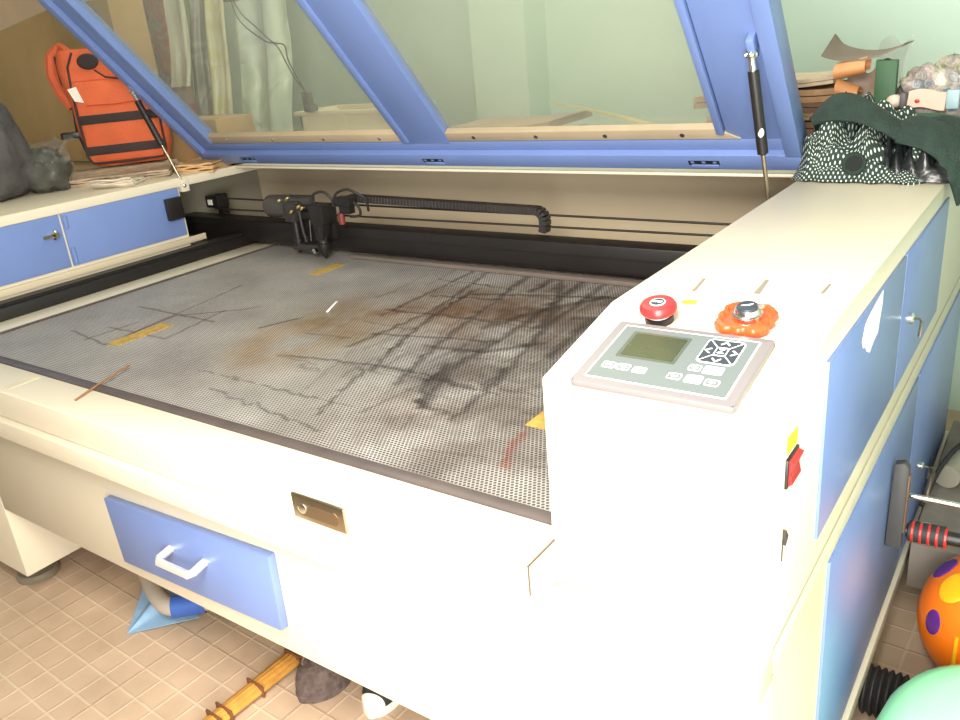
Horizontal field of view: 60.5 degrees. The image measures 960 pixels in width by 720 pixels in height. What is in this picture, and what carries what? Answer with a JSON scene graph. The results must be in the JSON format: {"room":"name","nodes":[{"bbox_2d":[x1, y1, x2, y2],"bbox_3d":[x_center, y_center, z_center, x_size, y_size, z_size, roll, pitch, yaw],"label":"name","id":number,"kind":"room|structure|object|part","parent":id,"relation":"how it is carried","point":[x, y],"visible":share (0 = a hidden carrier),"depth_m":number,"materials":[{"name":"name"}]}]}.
{"room":"workshop","nodes":[
{"label":"workshop","id":0,"kind":"room"},
{"bbox_2d":[0,0,89,30],"bbox_3d":[-3.443,-0.900,2.656,0.150,2.900,5.050,10,26,34],"label":"wall","id":1,"kind":"structure","parent":0,"point":[83,0],"depth_m":4.08,"materials":[{"name":"paint"}]},
{"bbox_2d":[0,409,959,719],"bbox_3d":[-1.148,0.811,1.864,5.270,0.100,5.300,10,26,34],"label":"floor","id":2,"kind":"structure","parent":0,"point":[67,652],"depth_m":1.90,"materials":[{"name":"tile"}]},
{"bbox_2d":[70,161,138,170],"bbox_3d":[-1.934,-0.365,3.617,1.290,0.940,1.430,10,26,34],"label":"side table","id":3,"kind":"object","parent":2,"relation":"on","point":[77,165],"visible":0.02,"depth_m":3.28,"materials":[{"name":"brown wood"}]},
{"bbox_2d":[0,0,158,161],"bbox_3d":[-1.722,-1.174,3.382,1.030,0.684,0.195,10,26,34],"label":"carton","id":4,"kind":"object","parent":3,"relation":"on","point":[26,91],"visible":0.46,"depth_m":3.38,"materials":[{"name":"brown cardboard"}]},
{"bbox_3d":[-1.905,-1.139,3.480,0.630,0.580,0.007,10,26,34],"label":"panel","id":5,"kind":"part","parent":4,"relation":"part of","materials":[{"name":"brown cardboard"}]},
{"bbox_2d":[142,0,195,113],"bbox_3d":[-1.323,-1.273,3.417,0.359,0.778,0.132,10,26,34],"label":"film","id":6,"kind":"object","parent":3,"relation":"on","point":[154,11],"visible":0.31,"depth_m":3.38,"materials":[{"name":"grey plastic"}]},
{"bbox_2d":[127,588,199,634],"bbox_3d":[-0.785,0.592,2.103,0.173,0.066,0.222,-6,21,-1],"label":"cloth","id":7,"kind":"object","parent":2,"relation":"on","point":[145,617],"visible":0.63,"depth_m":2.04,"materials":[{"name":"blue fabric"}]},
{"bbox_2d":[139,576,208,617],"bbox_3d":[-0.760,0.566,2.047,0.370,0.062,0.146,10,26,34],"label":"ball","id":8,"kind":"object","parent":7,"relation":"on","point":[176,606],"visible":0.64,"depth_m":1.97,"materials":[{"name":"blue plastic"}]},
{"bbox_2d":[203,648,302,719],"bbox_3d":[-0.451,0.688,1.819,0.056,0.031,0.406,11,27,36],"label":"bundle","id":9,"kind":"object","parent":2,"relation":"on","point":[256,687],"visible":0.72,"depth_m":1.77,"materials":[{"name":"wood"}]},
{"bbox_2d":[295,657,351,703],"bbox_3d":[-0.314,0.639,1.825,0.113,0.097,0.255,10,26,34],"label":"rock","id":10,"kind":"object","parent":2,"relation":"on","point":[315,683],"visible":0.2,"depth_m":1.75,"materials":[{"name":"grey stone"}]},
{"bbox_2d":[361,686,398,718],"bbox_3d":[-0.187,0.653,1.780,0.086,0.082,0.246,3,23,20],"label":"shoe","id":11,"kind":"object","parent":2,"relation":"on","point":[374,705],"visible":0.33,"depth_m":1.69,"materials":[{"name":"white rubber"}]},
{"bbox_2d":[0,0,959,719],"bbox_3d":[-0.374,-0.441,2.151,2.856,1.875,1.759,10,26,34],"label":"machine","id":12,"kind":"object","parent":2,"relation":"on","point":[583,422],"depth_m":1.47,"materials":[{"name":"beige paint"}]},
{"bbox_2d":[0,102,33,201],"bbox_3d":[-1.541,-0.657,2.537,0.336,0.318,0.258,10,26,34],"label":"bag","id":13,"kind":"object","parent":12,"relation":"on","point":[16,158],"visible":0.94,"depth_m":2.49,"materials":[{"name":"plastic"}]},
{"bbox_3d":[-1.345,-0.267,2.226,0.009,0.155,0.464,10,26,34],"label":"housing door","id":14,"kind":"part","parent":12,"relation":"part of","materials":[{"name":"blue paint"}]},
{"bbox_3d":[-1.228,-0.351,2.346,0.004,0.007,0.035,10,26,34],"label":"latch arm","id":15,"kind":"part","parent":12,"relation":"part of","materials":[{"name":"gold metal"}]},
{"bbox_2d":[29,147,72,193],"bbox_3d":[-1.390,-0.622,2.623,0.203,0.171,0.180,10,26,34],"label":"plastic bag","id":16,"kind":"object","parent":12,"relation":"on","point":[51,172],"visible":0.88,"depth_m":2.58,"materials":[{"name":"grey plastic"}]},
{"bbox_2d":[75,365,129,400],"bbox_3d":[-0.781,0.046,1.706,0.005,0.007,0.174,0,22,15],"label":"wood sliver","id":17,"kind":"object","parent":12,"relation":"on","point":[127,366],"visible":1,"depth_m":1.70,"materials":[{"name":"brown wood"}]},
{"bbox_3d":[-1.198,-0.259,2.437,0.010,0.020,0.940,10,26,34],"label":"rail","id":18,"kind":"part","parent":12,"relation":"part of","materials":[{"name":"metal"}]},
{"bbox_2d":[89,176,146,188],"bbox_3d":[-1.143,-0.565,2.602,0.134,0.035,0.110,-5,21,2],"label":"folded paper","id":19,"kind":"object","parent":12,"relation":"on","point":[126,181],"visible":1,"depth_m":2.56,"materials":[{"name":"white paper"}]},
{"bbox_3d":[-1.094,-0.420,2.553,0.009,0.155,0.400,10,26,34],"label":"housing door","id":20,"kind":"part","parent":12,"relation":"part of","materials":[{"name":"blue paint"}]},
{"bbox_2d":[69,159,178,188],"bbox_3d":[-1.232,-0.637,2.813,0.363,0.034,0.305,-10,22,-11],"label":"folded paper","id":21,"kind":"object","parent":12,"relation":"on","point":[160,168],"visible":0.85,"depth_m":2.74,"materials":[{"name":"beige paper"}]},
{"bbox_2d":[45,42,171,165],"bbox_3d":[-1.307,-0.903,2.879,0.368,0.415,0.192,-10,22,-11],"label":"jacket","id":22,"kind":"object","parent":21,"relation":"on","point":[110,128],"visible":0.79,"depth_m":2.83,"materials":[{"name":"orange fabric"}]},
{"bbox_3d":[-1.089,-0.258,2.542,0.060,0.067,1.220,10,26,34],"label":"guide rail","id":23,"kind":"part","parent":12,"relation":"part of","materials":[{"name":"metal"}]},
{"bbox_3d":[-1.000,-0.640,2.665,0.070,0.152,0.008,4,23,22],"label":"piston rod","id":24,"kind":"part","parent":12,"relation":"part of","materials":[{"name":"metal"}]},
{"bbox_2d":[163,196,184,220],"bbox_3d":[-0.990,-0.490,2.665,0.018,0.070,0.057,10,26,34],"label":"switch","id":25,"kind":"object","parent":12,"relation":"attached to","point":[173,210],"depth_m":2.65,"materials":[{"name":"black plastic"}]},
{"bbox_2d":[163,0,190,87],"bbox_3d":[-1.169,-1.335,3.184,0.121,0.521,0.121,10,26,34],"label":"plastic film","id":26,"kind":"object","parent":12,"relation":"hanging from","point":[175,14],"visible":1,"depth_m":3.21,"materials":[{"name":"beige plastic"}]},
{"bbox_3d":[-0.551,0.371,1.508,0.119,0.028,0.044,10,26,34],"label":"pull handle","id":27,"kind":"part","parent":12,"relation":"part of","materials":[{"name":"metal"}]},
{"bbox_3d":[-0.541,0.368,1.536,0.496,0.172,0.017,10,26,34],"label":"drawer","id":28,"kind":"part","parent":12,"relation":"part of","materials":[{"name":"blue paint"}]},
{"bbox_2d":[188,0,212,115],"bbox_3d":[-1.130,-1.242,3.292,0.105,0.779,0.146,10,26,34],"label":"film","id":29,"kind":"object","parent":12,"relation":"on","point":[198,40],"visible":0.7,"depth_m":3.29,"materials":[{"name":"grey plastic"}]},
{"bbox_2d":[175,157,231,173],"bbox_3d":[-0.947,-0.679,2.851,0.133,0.033,0.204,-2,22,8],"label":"folded paper","id":30,"kind":"object","parent":12,"relation":"on","point":[199,164],"visible":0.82,"depth_m":2.77,"materials":[{"name":"beige paper"}]},
{"bbox_2d":[156,114,254,161],"bbox_3d":[-1.052,-0.843,3.121,0.414,0.150,0.170,10,26,34],"label":"carton","id":31,"kind":"object","parent":12,"relation":"on","point":[180,150],"visible":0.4,"depth_m":3.04,"materials":[{"name":"brown cardboard"}]},
{"bbox_2d":[204,0,232,114],"bbox_3d":[-1.027,-1.218,3.233,0.131,0.759,0.166,10,26,34],"label":"plastic film","id":32,"kind":"object","parent":12,"relation":"on","point":[214,9],"visible":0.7,"depth_m":3.23,"materials":[{"name":"beige plastic"}]},
{"bbox_3d":[-1.038,-0.563,3.118,0.015,0.313,0.583,10,26,34],"label":"panel","id":33,"kind":"part","parent":12,"relation":"part of","materials":[{"name":"beige metal"}]},
{"bbox_3d":[-0.118,0.054,2.209,1.450,0.274,1.685,10,26,34],"label":"frame","id":34,"kind":"part","parent":12,"relation":"part of","materials":[{"name":"beige paint"}]},
{"bbox_2d":[234,0,292,131],"bbox_3d":[-0.830,-1.197,3.159,0.252,0.739,0.165,6,24,28],"label":"curtain","id":35,"kind":"object","parent":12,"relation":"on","point":[266,79],"visible":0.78,"depth_m":3.17,"materials":[{"name":"white fabric"}]},
{"bbox_2d":[223,0,317,111],"bbox_3d":[-0.764,-1.198,2.892,0.381,0.635,0.035,10,26,34],"label":"power cord","id":36,"kind":"object","parent":12,"relation":"hanging from","point":[307,96],"visible":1,"depth_m":2.90,"materials":[{"name":"black plastic"}]},
{"bbox_3d":[-0.627,-0.504,2.702,0.191,0.078,0.076,10,26,34],"label":"drive motor","id":37,"kind":"part","parent":12,"relation":"part of","materials":[{"name":"black metal"}]},
{"bbox_2d":[282,201,303,222],"bbox_3d":[-0.589,-0.467,2.592,0.045,0.060,0.040,10,26,34],"label":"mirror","id":38,"kind":"object","parent":12,"relation":"on","point":[290,210],"depth_m":2.58,"materials":[{"name":"metal"}]},
{"bbox_3d":[-0.557,-0.684,2.521,0.850,0.035,0.034,10,26,34],"label":"window trim","id":39,"kind":"part","parent":12,"relation":"part of","materials":[{"name":"beige metal"}]},
{"bbox_3d":[-0.235,0.222,1.200,0.107,0.042,0.005,10,26,34],"label":"flush handle","id":40,"kind":"part","parent":12,"relation":"part of","materials":[{"name":"metal"}]},
{"bbox_2d":[308,203,334,240],"bbox_3d":[-0.483,-0.423,2.525,0.059,0.108,0.050,10,26,34],"label":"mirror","id":41,"kind":"object","parent":12,"relation":"attached to","point":[321,215],"depth_m":2.51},
{"bbox_2d":[326,301,337,311],"bbox_3d":[-0.374,-0.135,2.081,0.006,0.003,0.084,-2,22,9],"label":"paper scrap","id":42,"kind":"object","parent":12,"relation":"on","point":[335,302],"visible":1,"depth_m":2.08,"materials":[{"name":"white paper"}]},
{"bbox_2d":[294,101,435,130],"bbox_3d":[-0.410,-0.838,2.960,0.484,0.143,0.224,10,26,34],"label":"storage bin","id":43,"kind":"object","parent":12,"relation":"on","point":[349,116],"visible":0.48,"depth_m":2.89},
{"bbox_3d":[-0.380,-0.852,1.887,2.026,0.923,0.799,10,26,34],"label":"lid frame","id":44,"kind":"part","parent":12,"relation":"part of","materials":[{"name":"blue paint"}]},
{"bbox_3d":[-0.113,-0.435,2.417,0.727,0.082,0.032,10,26,34],"label":"cable chain","id":45,"kind":"part","parent":12,"relation":"part of","materials":[{"name":"plastic"}]},
{"bbox_3d":[0.141,-0.229,2.183,1.321,0.012,0.025,10,26,34],"label":"bed rail","id":46,"kind":"part","parent":12,"relation":"part of","materials":[{"name":"metal"}]},
{"bbox_3d":[0.018,-0.513,2.706,2.186,0.333,0.015,10,26,34],"label":"panel","id":47,"kind":"part","parent":12,"relation":"part of","materials":[{"name":"beige metal"}]},
{"bbox_3d":[0.235,-0.546,1.978,0.790,0.035,0.034,10,26,34],"label":"window trim","id":48,"kind":"part","parent":12,"relation":"part of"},
{"bbox_2d":[548,101,655,123],"bbox_3d":[0.419,-0.658,2.287,0.472,0.149,0.200,14,29,41],"label":"sheet","id":49,"kind":"object","parent":12,"relation":"on","point":[622,117],"visible":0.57,"depth_m":2.25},
{"bbox_3d":[0.201,-0.015,0.950,0.072,0.011,0.055,10,26,34],"label":"screen frame","id":50,"kind":"part","parent":12,"relation":"part of","materials":[{"name":"plastic"}]},
{"bbox_2d":[736,301,757,312],"bbox_3d":[0.311,-0.062,0.957,0.024,0.008,0.024,10,26,34],"label":"switch","id":51,"kind":"object","parent":12,"relation":"attached to","point":[744,306],"depth_m":0.95,"materials":[{"name":"metal"}]},
{"bbox_3d":[0.570,-0.345,1.635,0.040,0.169,0.008,-13,23,-19],"label":"piston rod","id":52,"kind":"part","parent":12,"relation":"part of","materials":[{"name":"metal"}]},
{"bbox_2d":[784,444,803,489],"bbox_3d":[0.327,0.112,0.857,0.011,0.034,0.041,10,26,34],"label":"rocker switch","id":53,"kind":"object","parent":12,"relation":"attached to","point":[792,455],"depth_m":0.85,"materials":[{"name":"red plastic"}]},
{"bbox_2d":[792,91,924,184],"bbox_3d":[0.829,-0.480,1.721,0.275,0.165,0.318,10,26,34],"label":"fabric","id":54,"kind":"object","parent":12,"relation":"on","point":[839,151],"visible":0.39,"depth_m":1.67,"materials":[{"name":"fabric"}]},
{"bbox_2d":[809,92,901,144],"bbox_3d":[0.773,-0.477,1.678,0.198,0.133,0.129,10,26,34],"label":"band","id":55,"kind":"object","parent":54,"relation":"on","point":[844,106],"visible":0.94,"depth_m":1.63,"materials":[{"name":"green fabric"}]},
{"bbox_3d":[0.538,0.029,1.148,0.006,0.237,0.475,10,26,34],"label":"cabinet door","id":56,"kind":"part","parent":12,"relation":"part of","materials":[{"name":"blue paint"}]},
{"bbox_3d":[0.690,0.359,1.454,0.006,0.442,0.697,10,26,34],"label":"cabinet door","id":57,"kind":"part","parent":12,"relation":"part of","materials":[{"name":"blue paint"}]},
{"bbox_2d":[874,59,898,108],"bbox_3d":[0.912,-0.567,1.858,0.046,0.212,0.020,10,26,34],"label":"card","id":58,"kind":"object","parent":12,"relation":"on","point":[886,74],"visible":0.46,"depth_m":1.83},
{"bbox_3d":[0.851,0.503,1.719,0.016,0.033,1.660,10,26,34],"label":"rail","id":59,"kind":"part","parent":12,"relation":"part of","materials":[{"name":"metal"}]},
{"bbox_2d":[883,137,948,183],"bbox_3d":[0.871,-0.408,1.635,0.147,0.088,0.140,10,26,34],"label":"lining","id":60,"kind":"object","parent":12,"relation":"on","point":[927,169],"visible":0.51,"depth_m":1.60,"materials":[{"name":"silver metal"}]},
{"bbox_3d":[0.805,-0.134,1.497,0.006,0.237,0.451,10,26,34],"label":"cabinet door","id":61,"kind":"part","parent":12,"relation":"part of","materials":[{"name":"blue paint"}]},
{"bbox_2d":[884,460,959,549],"bbox_3d":[1.101,0.312,1.312,0.810,0.179,0.060,10,26,33],"label":"scooter","id":62,"kind":"object","parent":12,"relation":"attached to","point":[937,536],"visible":1,"depth_m":1.50,"materials":[{"name":"metal"}]},
{"bbox_3d":[0.780,0.262,1.503,0.004,0.120,0.015,10,26,34],"label":"rust plate","id":63,"kind":"part","parent":62,"relation":"part of","materials":[{"name":"metal"}]},
{"bbox_3d":[1.114,0.306,1.328,0.810,0.011,0.011,10,26,34],"label":"chrome rod","id":64,"kind":"part","parent":62,"relation":"part of","materials":[{"name":"silver metal"}]},
{"bbox_2d":[886,53,959,116],"bbox_3d":[1.028,-0.585,1.829,0.238,0.181,0.169,10,26,34],"label":"bag","id":65,"kind":"object","parent":12,"relation":"on","point":[928,87],"visible":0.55,"depth_m":1.80,"materials":[{"name":"multicoloured plastic"}]},
{"bbox_3d":[0.903,-0.398,1.635,0.181,0.174,0.192,10,26,34],"label":"cap","id":66,"kind":"part","parent":12,"relation":"part of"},
{"bbox_3d":[1.085,0.118,1.969,0.006,0.442,0.674,10,26,34],"label":"cabinet door","id":67,"kind":"part","parent":12,"relation":"part of","materials":[{"name":"blue paint"}]},
{"bbox_2d":[908,113,959,117],"bbox_3d":[0.945,-0.479,1.766,0.230,0.100,0.099,10,26,34],"label":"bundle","id":68,"kind":"object","parent":12,"relation":"on","point":[918,114],"visible":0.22,"depth_m":1.73,"materials":[{"name":"fabric"}]},
{"bbox_3d":[0.925,-0.447,1.656,0.180,0.076,0.102,10,26,34],"label":"crown","id":69,"kind":"part","parent":12,"relation":"part of","materials":[{"name":"green fabric"}]},
{"bbox_3d":[0.081,-0.655,2.561,0.400,0.037,0.260,10,26,34],"label":"sheet","id":70,"kind":"object","parent":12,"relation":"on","visible":0},
{"bbox_3d":[0.094,-0.691,2.548,0.401,0.034,0.260,10,26,34],"label":"sheet","id":71,"kind":"object","parent":70,"relation":"on","visible":0},
{"bbox_2d":[451,110,592,127],"bbox_3d":[0.107,-0.729,2.534,0.402,0.043,0.260,10,26,34],"label":"sheet","id":72,"kind":"object","parent":71,"relation":"on","point":[558,119],"visible":0.67,"depth_m":2.50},
{"bbox_3d":[0.800,-0.562,2.148,0.342,0.024,0.240,10,26,34],"label":"paper packet","id":73,"kind":"object","parent":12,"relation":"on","visible":0},
{"bbox_3d":[0.811,-0.585,2.140,0.304,0.030,0.240,10,26,34],"label":"paper packet","id":74,"kind":"object","parent":73,"relation":"on","visible":0},
{"bbox_2d":[705,120,814,134],"bbox_3d":[0.773,-0.618,2.155,0.337,0.036,0.240,10,26,34],"label":"paper packet","id":75,"kind":"object","parent":74,"relation":"on","point":[809,127],"visible":0.04,"depth_m":2.00,"materials":[{"name":"brown paper"}]},
{"bbox_2d":[706,113,813,122],"bbox_3d":[0.785,-0.638,2.126,0.321,0.026,0.240,10,26,34],"label":"paper packet","id":76,"kind":"object","parent":75,"relation":"on","point":[807,116],"visible":0.02,"depth_m":1.99,"materials":[{"name":"brown paper"}]},
{"bbox_2d":[801,102,822,112],"bbox_3d":[0.800,-0.651,2.096,0.315,0.032,0.240,10,26,34],"label":"paper packet","id":77,"kind":"object","parent":76,"relation":"on","point":[806,107],"visible":0.06,"depth_m":1.97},
{"bbox_2d":[693,80,846,108],"bbox_3d":[0.763,-0.682,2.107,0.355,0.038,0.240,10,26,34],"label":"paper packet","id":78,"kind":"object","parent":77,"relation":"on","point":[820,93],"visible":0.19,"depth_m":1.96,"materials":[{"name":"brown paper"}]},
{"bbox_2d":[795,71,847,87],"bbox_3d":[0.770,-0.713,2.097,0.305,0.030,0.240,10,26,34],"label":"paper packet","id":79,"kind":"object","parent":78,"relation":"on","point":[808,79],"visible":0.28,"depth_m":1.96,"materials":[{"name":"beige paper"}]},
{"bbox_2d":[834,79,861,93],"bbox_3d":[0.844,-0.616,1.884,0.048,0.056,0.074,10,26,34],"label":"roll","id":80,"kind":"object","parent":78,"relation":"on","point":[840,86],"visible":0.65,"depth_m":1.86,"materials":[{"name":"orange paper"}]},
{"bbox_2d":[833,56,871,79],"bbox_3d":[0.848,-0.666,1.874,0.064,0.045,0.090,10,26,34],"label":"roll","id":81,"kind":"object","parent":80,"relation":"on","point":[842,69],"visible":0.91,"depth_m":1.85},
{"bbox_2d":[821,33,913,61],"bbox_3d":[0.884,-0.717,1.877,0.174,0.059,0.121,10,26,34],"label":"sheet","id":82,"kind":"object","parent":81,"relation":"on","point":[836,49],"visible":0.98,"depth_m":1.90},
{"bbox_2d":[847,58,889,96],"bbox_3d":[0.894,-0.631,1.903,0.090,0.122,0.032,10,26,34],"label":"sheet","id":83,"kind":"object","parent":77,"relation":"on","point":[866,81],"visible":0.21,"depth_m":1.91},
{"bbox_2d":[858,663,909,718],"bbox_3d":[0.779,0.638,1.562,0.096,0.096,0.096,10,26,34],"label":"corrugated hose","id":84,"kind":"object","parent":2,"relation":"on","point":[879,685],"visible":0.58,"depth_m":1.54,"materials":[{"name":"black plastic"}]},
{"bbox_2d":[876,665,959,719],"bbox_3d":[0.812,0.663,1.273,0.419,0.258,0.419,10,26,34],"label":"toy","id":85,"kind":"object","parent":2,"relation":"on","point":[932,694],"visible":1,"depth_m":1.31,"materials":[{"name":"green plastic"}]},
{"bbox_2d":[906,420,959,589],"bbox_3d":[1.391,0.404,1.919,0.602,0.165,0.678,10,26,34],"label":"trolley","id":86,"kind":"object","parent":2,"relation":"on","point":[923,560],"visible":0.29,"depth_m":1.85,"materials":[{"name":"grey paint"}]},
{"bbox_2d":[919,443,959,506],"bbox_3d":[1.259,0.254,1.977,0.469,0.092,0.190,-4,21,3],"label":"cable","id":87,"kind":"object","parent":86,"relation":"on","point":[956,448],"visible":0.77,"depth_m":1.95,"materials":[{"name":"rubber"}]},
{"bbox_2d":[935,442,959,487],"bbox_3d":[1.254,0.222,2.098,0.064,0.064,0.367,16,30,43],"label":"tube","id":88,"kind":"object","parent":86,"relation":"on","point":[949,477],"visible":0.62,"depth_m":1.98,"materials":[{"name":"white plastic"}]},
{"bbox_2d":[916,555,959,666],"bbox_3d":[1.000,0.510,1.581,0.284,0.284,0.284,10,26,34],"label":"ball","id":89,"kind":"object","parent":2,"relation":"on","point":[938,606],"visible":0.94,"depth_m":1.56,"materials":[{"name":"orange plastic"}]},
{"bbox_2d":[926,609,940,634],"bbox_3d":[0.862,0.498,1.564,0.012,0.048,0.040,-7,21,-3],"label":"spot","id":90,"kind":"object","parent":89,"relation":"attached to","point":[933,616],"depth_m":1.56,"materials":[{"name":"purple plastic"}]},
{"bbox_2d":[933,559,957,576],"bbox_3d":[0.909,0.407,1.607,0.039,0.042,0.052,10,26,34],"label":"spot","id":91,"kind":"object","parent":89,"relation":"attached to","point":[949,568],"depth_m":1.59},
{"bbox_2d":[939,573,959,602],"bbox_3d":[0.892,0.428,1.546,0.052,0.047,0.055,10,26,34],"label":"spot","id":92,"kind":"object","parent":89,"relation":"attached to","point":[949,583],"depth_m":1.55,"materials":[{"name":"yellow plastic"}]},
{"bbox_2d":[184,0,959,410],"bbox_3d":[0.131,-1.439,3.158,5.270,2.900,0.150,10,26,34],"label":"wall","id":93,"kind":"structure","parent":0,"point":[631,58],"depth_m":2.97,"materials":[{"name":"green paint"}]},
{"bbox_2d":[467,0,550,119],"bbox_3d":[0.090,-1.379,3.016,0.240,2.900,0.150,10,26,34],"label":"pillar","id":94,"kind":"structure","parent":93,"relation":"attached to","point":[509,41],"depth_m":3.05,"materials":[{"name":"paint"}]}
]}

